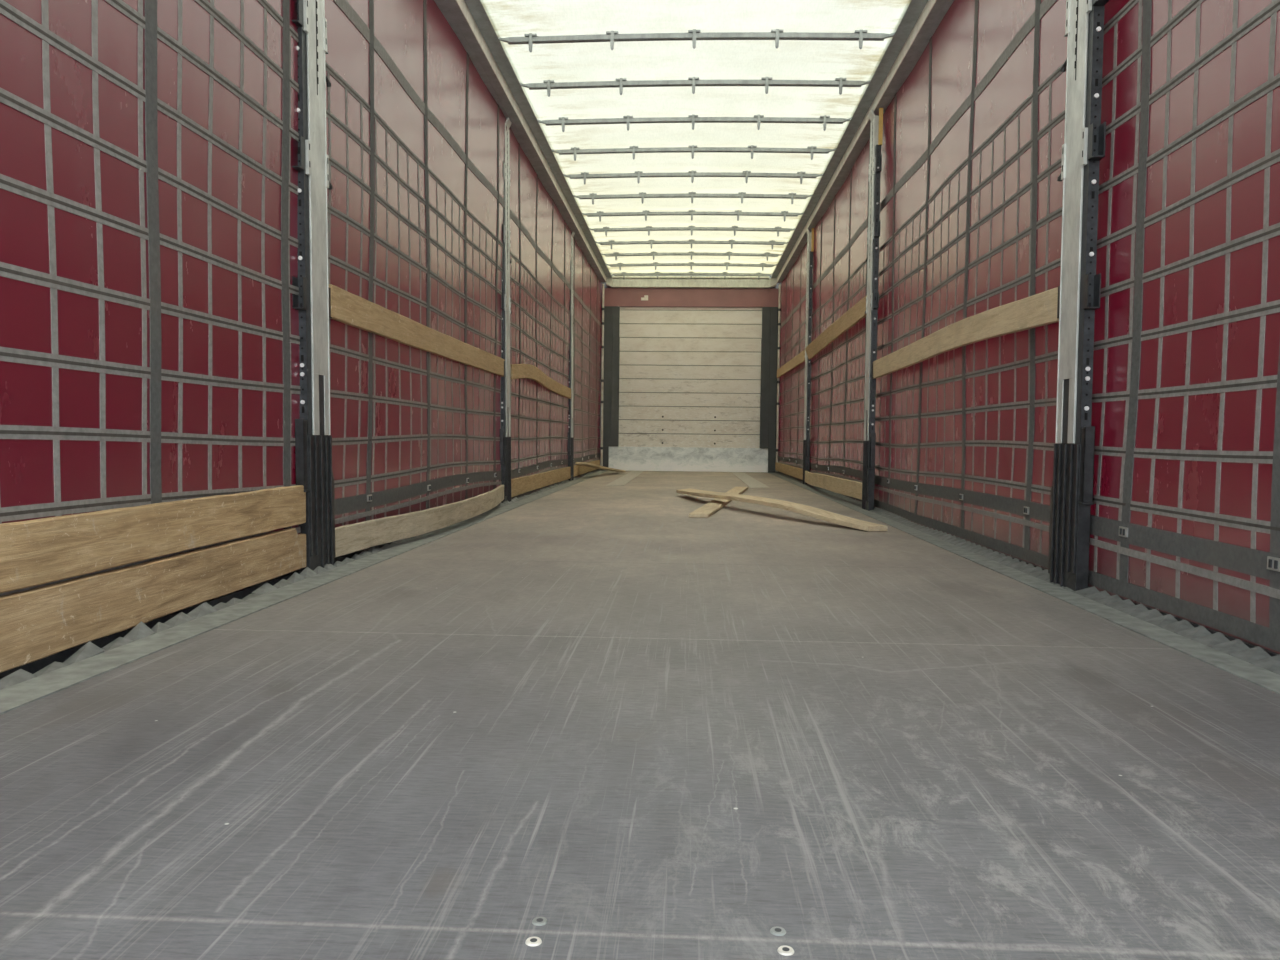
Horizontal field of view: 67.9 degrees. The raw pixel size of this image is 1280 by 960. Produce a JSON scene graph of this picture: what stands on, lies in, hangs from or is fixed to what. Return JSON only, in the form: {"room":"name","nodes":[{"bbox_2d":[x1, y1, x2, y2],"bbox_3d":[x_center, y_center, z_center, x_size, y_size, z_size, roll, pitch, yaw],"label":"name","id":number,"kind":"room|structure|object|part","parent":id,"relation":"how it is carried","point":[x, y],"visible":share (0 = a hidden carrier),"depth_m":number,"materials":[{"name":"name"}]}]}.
{"room":"truck trailer interior","nodes":[
{"label":"truck trailer interior","id":0,"kind":"room"},
{"bbox_2d":[0,471,1279,959],"bbox_3d":[0.328,0.195,6.632,2.246,0.030,13.750,1,3,3],"label":"floor","id":1,"kind":"structure","parent":0,"point":[643,728],"depth_m":1.36,"materials":[{"name":"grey wood"}]},
{"bbox_2d":[525,937,541,945],"bbox_3d":[-0.099,0.428,0.883,0.015,0.002,0.015,1,3,3],"label":"screw","id":2,"kind":"object","parent":1,"relation":"on","point":[531,941],"visible":1,"depth_m":0.88,"materials":[{"name":"metal"}]},
{"bbox_2d":[532,917,547,925],"bbox_3d":[-0.097,0.427,0.920,0.015,0.002,0.015,1,3,3],"label":"screw","id":3,"kind":"object","parent":1,"relation":"on","point":[538,921],"visible":1,"depth_m":0.92,"materials":[{"name":"grey metal"}]},
{"bbox_2d":[575,462,625,471],"bbox_3d":[-0.451,-0.154,11.727,0.142,0.184,2.152,1,3,11],"label":"plank","id":4,"kind":"object","parent":1,"relation":"on","point":[578,463],"visible":1,"depth_m":11.32,"materials":[{"name":"brown wood"}]},
{"bbox_2d":[689,487,747,517],"bbox_3d":[0.650,0.142,7.259,0.119,0.022,3.329,1,3,10],"label":"plank","id":5,"kind":"object","parent":1,"relation":"on","point":[705,511],"visible":0.87,"depth_m":6.26,"materials":[{"name":"beige wood"}]},
{"bbox_2d":[770,926,785,935],"bbox_3d":[0.132,0.430,0.906,0.015,0.002,0.015,1,3,3],"label":"screw","id":6,"kind":"object","parent":1,"relation":"on","point":[777,931],"visible":1,"depth_m":0.90,"materials":[{"name":"grey metal"}]},
{"bbox_2d":[676,488,887,530],"bbox_3d":[0.726,0.148,6.286,0.247,0.097,2.969,0,3,-17],"label":"plank","id":7,"kind":"object","parent":1,"relation":"on","point":[824,515],"visible":1,"depth_m":5.48,"materials":[{"name":"beige wood"}]},
{"bbox_2d":[777,945,793,955],"bbox_3d":[0.134,0.431,0.872,0.015,0.002,0.015,1,3,3],"label":"screw","id":8,"kind":"object","parent":1,"relation":"on","point":[785,950],"visible":1,"depth_m":0.87,"materials":[{"name":"metal"}]},
{"bbox_2d":[600,275,779,472],"bbox_3d":[0.703,-1.468,13.410,2.800,2.900,0.200,1,3,3],"label":"wall","id":9,"kind":"structure","parent":0,"point":[690,385],"depth_m":13.42,"materials":[{"name":"metal"}]},
{"bbox_2d":[0,469,607,714],"bbox_3d":[-0.905,0.278,6.699,0.221,0.470,13.750,1,3,3],"label":"trim","id":10,"kind":"structure","parent":9,"relation":"attached to","point":[25,684],"depth_m":2.32,"materials":[{"name":"grey metal"}]},
{"bbox_2d":[0,528,305,672],"bbox_3d":[-1.194,0.284,1.798,0.024,0.145,2.740,1,3,3],"label":"board","id":11,"kind":"object","parent":10,"relation":"on","point":[38,623],"visible":0.99,"depth_m":2.17,"materials":[{"name":"brown wood"}]},
{"bbox_2d":[0,485,305,592],"bbox_3d":[-1.192,0.142,1.791,0.024,0.134,2.738,1,3,3],"label":"board","id":12,"kind":"object","parent":11,"relation":"on","point":[34,552],"visible":1,"depth_m":2.16,"materials":[{"name":"brown wood"}]},
{"bbox_2d":[292,0,334,570],"bbox_3d":[-1.105,-1.009,3.220,0.064,2.645,0.271,0,3,3],"label":"pillar","id":13,"kind":"structure","parent":10,"relation":"on","point":[313,445],"depth_m":3.20,"materials":[{"name":"metal"}]},
{"bbox_3d":[-1.121,-0.081,3.146,0.036,0.242,0.030,0,3,3],"label":"locking lever","id":14,"kind":"part","parent":13,"relation":"part of","materials":[{"name":"black paint"}]},
{"bbox_3d":[-1.103,-1.532,3.127,0.019,0.111,0.020,0,3,3],"label":"pocket plate","id":15,"kind":"part","parent":13,"relation":"part of","materials":[{"name":"metal"}]},
{"bbox_3d":[-1.103,-1.068,3.147,0.019,0.111,0.020,0,3,3],"label":"pocket plate","id":16,"kind":"part","parent":13,"relation":"part of","materials":[{"name":"metal"}]},
{"bbox_3d":[-1.113,0.080,3.281,0.045,0.465,0.226,0,3,3],"label":"post","id":17,"kind":"part","parent":13,"relation":"part of","materials":[{"name":"black metal"}]},
{"bbox_3d":[-1.095,-1.539,3.287,0.019,0.111,0.020,0,3,3],"label":"pocket plate","id":18,"kind":"part","parent":13,"relation":"part of","materials":[{"name":"metal"}]},
{"bbox_3d":[-1.095,-1.075,3.307,0.019,0.111,0.020,0,3,3],"label":"pocket plate","id":19,"kind":"part","parent":13,"relation":"part of","materials":[{"name":"metal"}]},
{"bbox_2d":[329,284,504,376],"bbox_3d":[-1.020,-0.699,4.926,0.027,0.122,3.155,1,3,3],"label":"board","id":20,"kind":"object","parent":13,"relation":"attached to","point":[347,308],"visible":0.98,"depth_m":4.20,"materials":[{"name":"brown wood"}]},
{"bbox_2d":[335,485,503,557],"bbox_3d":[-0.973,0.156,4.953,0.128,0.113,3.140,1,3,3],"label":"board","id":21,"kind":"object","parent":10,"relation":"on","point":[355,537],"visible":0.97,"depth_m":4.09,"materials":[{"name":"brown wood"}]},
{"bbox_2d":[499,118,511,502],"bbox_3d":[-0.926,-1.155,6.572,0.064,2.645,0.271,0,3,3],"label":"pillar","id":22,"kind":"structure","parent":10,"relation":"on","point":[505,431],"depth_m":6.54,"materials":[{"name":"metal"}]},
{"bbox_3d":[-0.944,-0.228,6.498,0.036,0.242,0.030,0,3,3],"label":"locking lever","id":23,"kind":"part","parent":22,"relation":"part of","materials":[{"name":"black paint"}]},
{"bbox_3d":[-0.922,-2.098,6.461,0.019,0.111,0.020,0,3,3],"label":"pocket plate","id":24,"kind":"part","parent":22,"relation":"part of","materials":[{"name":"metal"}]},
{"bbox_3d":[-0.923,-1.679,6.479,0.019,0.111,0.020,0,3,3],"label":"pocket plate","id":25,"kind":"part","parent":22,"relation":"part of","materials":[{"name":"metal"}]},
{"bbox_3d":[-0.937,-0.067,6.633,0.045,0.465,0.226,0,3,3],"label":"post","id":26,"kind":"part","parent":22,"relation":"part of","materials":[{"name":"black metal"}]},
{"bbox_3d":[-0.915,-1.686,6.639,0.019,0.111,0.020,0,3,3],"label":"pocket plate","id":27,"kind":"part","parent":22,"relation":"part of","materials":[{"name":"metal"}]},
{"bbox_3d":[-0.916,-1.221,6.659,0.019,0.111,0.020,0,3,3],"label":"pocket plate","id":28,"kind":"part","parent":22,"relation":"part of","materials":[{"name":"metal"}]},
{"bbox_2d":[511,467,570,496],"bbox_3d":[-0.839,-0.008,8.412,0.025,0.129,3.340,1,3,3],"label":"board","id":29,"kind":"object","parent":10,"relation":"on","point":[521,485],"visible":0.98,"depth_m":7.96,"materials":[{"name":"brown wood"}]},
{"bbox_2d":[567,231,574,480],"bbox_3d":[-0.733,-1.310,10.123,0.064,2.645,0.271,0,3,3],"label":"pillar","id":30,"kind":"structure","parent":10,"relation":"on","point":[570,444],"depth_m":10.07,"materials":[{"name":"metal"}]},
{"bbox_2d":[510,364,570,398],"bbox_3d":[-0.810,-0.859,8.373,0.064,0.152,3.340,1,3,3],"label":"board","id":31,"kind":"object","parent":30,"relation":"attached to","point":[518,371],"visible":0.98,"depth_m":7.68,"materials":[{"name":"brown wood"}]},
{"bbox_3d":[-0.751,-0.383,10.050,0.036,0.242,0.030,0,3,3],"label":"locking lever","id":32,"kind":"part","parent":30,"relation":"part of","materials":[{"name":"black paint"}]},
{"bbox_3d":[-0.745,-0.222,10.185,0.045,0.465,0.226,0,3,3],"label":"post","id":33,"kind":"part","parent":30,"relation":"part of","materials":[{"name":"black metal"}]},
{"bbox_2d":[574,460,599,476],"bbox_3d":[-0.656,-0.157,11.829,0.024,0.122,3.050,1,3,3],"label":"board","id":34,"kind":"object","parent":10,"relation":"on","point":[578,469],"visible":0.7,"depth_m":11.30,"materials":[{"name":"brown wood"}]},
{"bbox_2d":[434,0,611,282],"bbox_3d":[-0.856,-2.553,6.548,0.236,0.160,13.700,1,3,3],"label":"roof rail","id":35,"kind":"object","parent":9,"relation":"attached to","point":[469,20],"depth_m":6.33,"materials":[{"name":"metal"}]},
{"bbox_2d":[0,0,603,595],"bbox_3d":[-0.923,-1.200,6.648,0.074,2.712,13.775,1,3,3],"label":"curtain","id":36,"kind":"object","parent":35,"relation":"hanging from","point":[150,338],"visible":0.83,"depth_m":2.80,"materials":[{"name":"fabric"}]},
{"bbox_2d":[605,471,643,485],"bbox_3d":[-0.146,-0.032,11.257,0.180,0.003,4.150,1,3,3],"label":"trim","id":37,"kind":"structure","parent":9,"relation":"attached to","point":[625,479],"depth_m":10.63,"materials":[{"name":"beige wood"}]},
{"bbox_3d":[0.681,-0.292,13.485,2.256,0.341,0.055,1,3,3],"label":"kick plate","id":38,"kind":"part","parent":9,"relation":"part of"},
{"bbox_2d":[732,472,769,487],"bbox_3d":[1.267,-0.013,11.185,0.190,0.003,4.150,1,3,3],"label":"plank","id":39,"kind":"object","parent":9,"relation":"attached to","point":[748,480],"depth_m":10.49,"materials":[{"name":"beige wood"}]},
{"bbox_2d":[771,0,953,282],"bbox_3d":[1.585,-2.520,6.423,0.236,0.160,13.700,1,3,3],"label":"trim","id":40,"kind":"structure","parent":9,"relation":"attached to","point":[922,18],"depth_m":6.20,"materials":[{"name":"metal"}]},
{"bbox_2d":[776,0,1279,653],"bbox_3d":[1.618,-1.167,6.518,0.055,2.712,13.775,1,3,3],"label":"curtain","id":41,"kind":"object","parent":40,"relation":"hanging from","point":[1185,510],"visible":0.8,"depth_m":2.97,"materials":[{"name":"fabric"}]},
{"bbox_2d":[770,472,1279,694],"bbox_3d":[1.561,0.311,6.573,0.227,0.470,13.750,1,3,3],"label":"trim","id":42,"kind":"structure","parent":9,"relation":"attached to","point":[1257,665],"depth_m":2.62,"materials":[{"name":"grey metal"}]},
{"bbox_2d":[775,462,802,479],"bbox_3d":[1.814,-0.124,11.638,0.029,0.118,3.220,1,3,3],"label":"board","id":43,"kind":"object","parent":42,"relation":"on","point":[796,472],"visible":0.95,"depth_m":11.35,"materials":[{"name":"brown wood"}]},
{"bbox_2d":[803,228,813,484],"bbox_3d":[1.740,-1.272,9.877,0.064,2.645,0.271,1,3,3],"label":"pillar","id":44,"kind":"structure","parent":42,"relation":"on","point":[810,235],"depth_m":9.80,"materials":[{"name":"metal"}]},
{"bbox_2d":[777,350,804,377],"bbox_3d":[1.825,-1.393,11.582,0.029,0.133,3.220,1,3,3],"label":"board","id":45,"kind":"object","parent":44,"relation":"attached to","point":[799,359],"visible":0.97,"depth_m":11.19,"materials":[{"name":"brown wood"}]},
{"bbox_3d":[1.738,-0.184,9.938,0.045,0.465,0.226,1,3,3],"label":"post","id":46,"kind":"part","parent":44,"relation":"part of","materials":[{"name":"black metal"}]},
{"bbox_3d":[1.733,-0.345,9.803,0.036,0.242,0.030,1,3,3],"label":"locking lever","id":47,"kind":"part","parent":44,"relation":"part of","materials":[{"name":"black paint"}]},
{"bbox_2d":[805,295,866,359],"bbox_3d":[1.642,-1.246,8.112,0.066,0.164,3.335,1,3,3],"label":"board","id":48,"kind":"object","parent":44,"relation":"attached to","point":[855,314],"visible":0.95,"depth_m":7.65,"materials":[{"name":"brown wood"}]},
{"bbox_2d":[805,471,861,499],"bbox_3d":[1.596,0.019,8.170,0.097,0.146,3.335,1,3,3],"label":"board","id":49,"kind":"object","parent":42,"relation":"on","point":[846,487],"visible":0.98,"depth_m":7.39,"materials":[{"name":"brown wood"}]},
{"bbox_2d":[862,108,882,510],"bbox_3d":[1.540,-1.118,6.346,0.064,2.645,0.271,1,3,3],"label":"pillar","id":50,"kind":"structure","parent":42,"relation":"on","point":[876,125],"depth_m":6.28,"materials":[{"name":"metal"}]},
{"bbox_3d":[1.545,-1.649,6.413,0.019,0.111,0.020,1,3,3],"label":"pocket plate","id":51,"kind":"part","parent":50,"relation":"part of","materials":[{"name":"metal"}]},
{"bbox_3d":[1.538,-0.030,6.407,0.045,0.465,0.226,1,3,3],"label":"post","id":52,"kind":"part","parent":50,"relation":"part of","materials":[{"name":"black metal"}]},
{"bbox_3d":[1.532,-1.177,6.274,0.019,0.111,0.020,1,3,3],"label":"pocket plate","id":53,"kind":"part","parent":50,"relation":"part of","materials":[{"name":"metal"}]},
{"bbox_3d":[1.534,-0.191,6.272,0.036,0.242,0.030,1,3,3],"label":"locking lever","id":54,"kind":"part","parent":50,"relation":"part of","materials":[{"name":"black paint"}]},
{"bbox_3d":[1.537,-1.642,6.254,0.019,0.111,0.020,1,3,3],"label":"pocket plate","id":55,"kind":"part","parent":50,"relation":"part of","materials":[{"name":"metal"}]},
{"bbox_3d":[1.542,-2.061,6.235,0.019,0.111,0.020,1,3,3],"label":"pocket plate","id":56,"kind":"part","parent":50,"relation":"part of","materials":[{"name":"metal"}]},
{"bbox_2d":[1048,0,1108,590],"bbox_3d":[1.389,-0.972,3.013,0.064,2.645,0.271,1,3,3],"label":"pillar","id":57,"kind":"structure","parent":42,"relation":"on","point":[1083,148],"depth_m":2.98,"materials":[{"name":"metal"}]},
{"bbox_2d":[872,287,1058,378],"bbox_3d":[1.466,-0.663,4.709,0.040,0.136,3.135,1,3,3],"label":"board","id":58,"kind":"object","parent":57,"relation":"attached to","point":[1040,309],"visible":0.96,"depth_m":3.96,"materials":[{"name":"brown wood"}]},
{"bbox_3d":[1.388,-1.038,3.100,0.019,0.111,0.020,1,3,3],"label":"pocket plate","id":59,"kind":"part","parent":57,"relation":"part of","materials":[{"name":"metal"}]},
{"bbox_3d":[1.393,-1.503,3.080,0.019,0.111,0.020,1,3,3],"label":"pocket plate","id":60,"kind":"part","parent":57,"relation":"part of","materials":[{"name":"metal"}]},
{"bbox_3d":[1.386,0.116,3.074,0.045,0.465,0.226,1,3,3],"label":"post","id":61,"kind":"part","parent":57,"relation":"part of","materials":[{"name":"black metal"}]},
{"bbox_3d":[1.380,-1.031,2.941,0.019,0.111,0.020,1,3,3],"label":"pocket plate","id":62,"kind":"part","parent":57,"relation":"part of","materials":[{"name":"metal"}]},
{"bbox_3d":[1.382,-0.045,2.939,0.036,0.242,0.030,1,3,3],"label":"locking lever","id":63,"kind":"part","parent":57,"relation":"part of","materials":[{"name":"black paint"}]},
{"bbox_3d":[1.385,-1.496,2.920,0.019,0.111,0.020,1,3,3],"label":"pocket plate","id":64,"kind":"part","parent":57,"relation":"part of","materials":[{"name":"metal"}]},
{"bbox_2d":[480,0,911,273],"bbox_3d":[0.366,-2.598,6.508,2.320,0.032,13.750,1,3,3],"label":"ceiling","id":65,"kind":"structure","parent":0,"point":[710,59],"depth_m":6.52,"materials":[{"name":"white plastic"}]},
{"bbox_2d":[606,262,776,270],"bbox_3d":[0.667,-2.775,12.350,2.236,0.115,0.046,1,3,3],"label":"bow","id":66,"kind":"object","parent":65,"relation":"attached to","point":[655,264],"visible":0.99,"depth_m":12.34,"materials":[{"name":"metal"}]},
{"bbox_2d":[610,271,772,279],"bbox_3d":[0.703,-2.805,13.050,2.236,0.115,0.046,1,3,3],"label":"bow","id":67,"kind":"object","parent":65,"relation":"attached to","point":[657,273],"visible":0.99,"depth_m":13.03,"materials":[{"name":"metal"}]},
{"bbox_2d":[595,239,788,248],"bbox_3d":[0.594,-2.714,10.949,2.236,0.115,0.046,1,3,3],"label":"bow","id":68,"kind":"object","parent":65,"relation":"attached to","point":[691,241],"visible":1,"depth_m":10.93,"materials":[{"name":"metal"}]},
{"bbox_2d":[601,251,782,260],"bbox_3d":[0.630,-2.744,11.649,2.236,0.115,0.046,1,3,3],"label":"bow","id":69,"kind":"object","parent":65,"relation":"attached to","point":[690,253],"visible":1,"depth_m":11.64,"materials":[{"name":"metal"}]},
{"bbox_2d":[589,225,795,235],"bbox_3d":[0.558,-2.683,10.249,2.236,0.115,0.046,1,3,3],"label":"bow","id":70,"kind":"object","parent":65,"relation":"attached to","point":[691,228],"visible":1,"depth_m":10.24,"materials":[{"name":"metal"}]},
{"bbox_2d":[573,192,812,204],"bbox_3d":[0.486,-2.622,8.848,2.236,0.115,0.046,1,3,3],"label":"bow","id":71,"kind":"object","parent":65,"relation":"attached to","point":[792,196],"visible":1,"depth_m":8.84,"materials":[{"name":"metal"}]},
{"bbox_2d":[582,210,803,221],"bbox_3d":[0.522,-2.652,9.548,2.236,0.115,0.046,1,3,3],"label":"bow","id":72,"kind":"object","parent":65,"relation":"attached to","point":[645,213],"visible":1,"depth_m":9.53,"materials":[{"name":"metal"}]},
{"bbox_2d":[551,145,835,160],"bbox_3d":[0.414,-2.561,7.447,2.236,0.115,0.046,1,3,3],"label":"bow","id":73,"kind":"object","parent":65,"relation":"attached to","point":[751,149],"visible":1,"depth_m":7.43,"materials":[{"name":"metal"}]},
{"bbox_2d":[563,170,823,184],"bbox_3d":[0.450,-2.591,8.148,2.236,0.115,0.046,1,3,3],"label":"bow","id":74,"kind":"object","parent":65,"relation":"attached to","point":[638,174],"visible":1,"depth_m":8.13,"materials":[{"name":"metal"}]},
{"bbox_2d":[537,115,851,131],"bbox_3d":[0.378,-2.530,6.747,2.236,0.115,0.046,1,3,3],"label":"bow","id":75,"kind":"object","parent":65,"relation":"attached to","point":[693,119],"visible":1,"depth_m":6.73,"materials":[{"name":"metal"}]},
{"bbox_2d":[520,77,870,96],"bbox_3d":[0.342,-2.499,6.046,2.236,0.115,0.046,1,3,3],"label":"bow","id":76,"kind":"object","parent":65,"relation":"attached to","point":[840,82],"visible":1,"depth_m":6.03,"materials":[{"name":"metal"}]},
{"bbox_2d":[497,29,894,51],"bbox_3d":[0.305,-2.469,5.346,2.236,0.115,0.046,1,3,3],"label":"bow","id":77,"kind":"object","parent":65,"relation":"attached to","point":[858,35],"visible":1,"depth_m":5.33,"materials":[{"name":"metal"}]}
]}

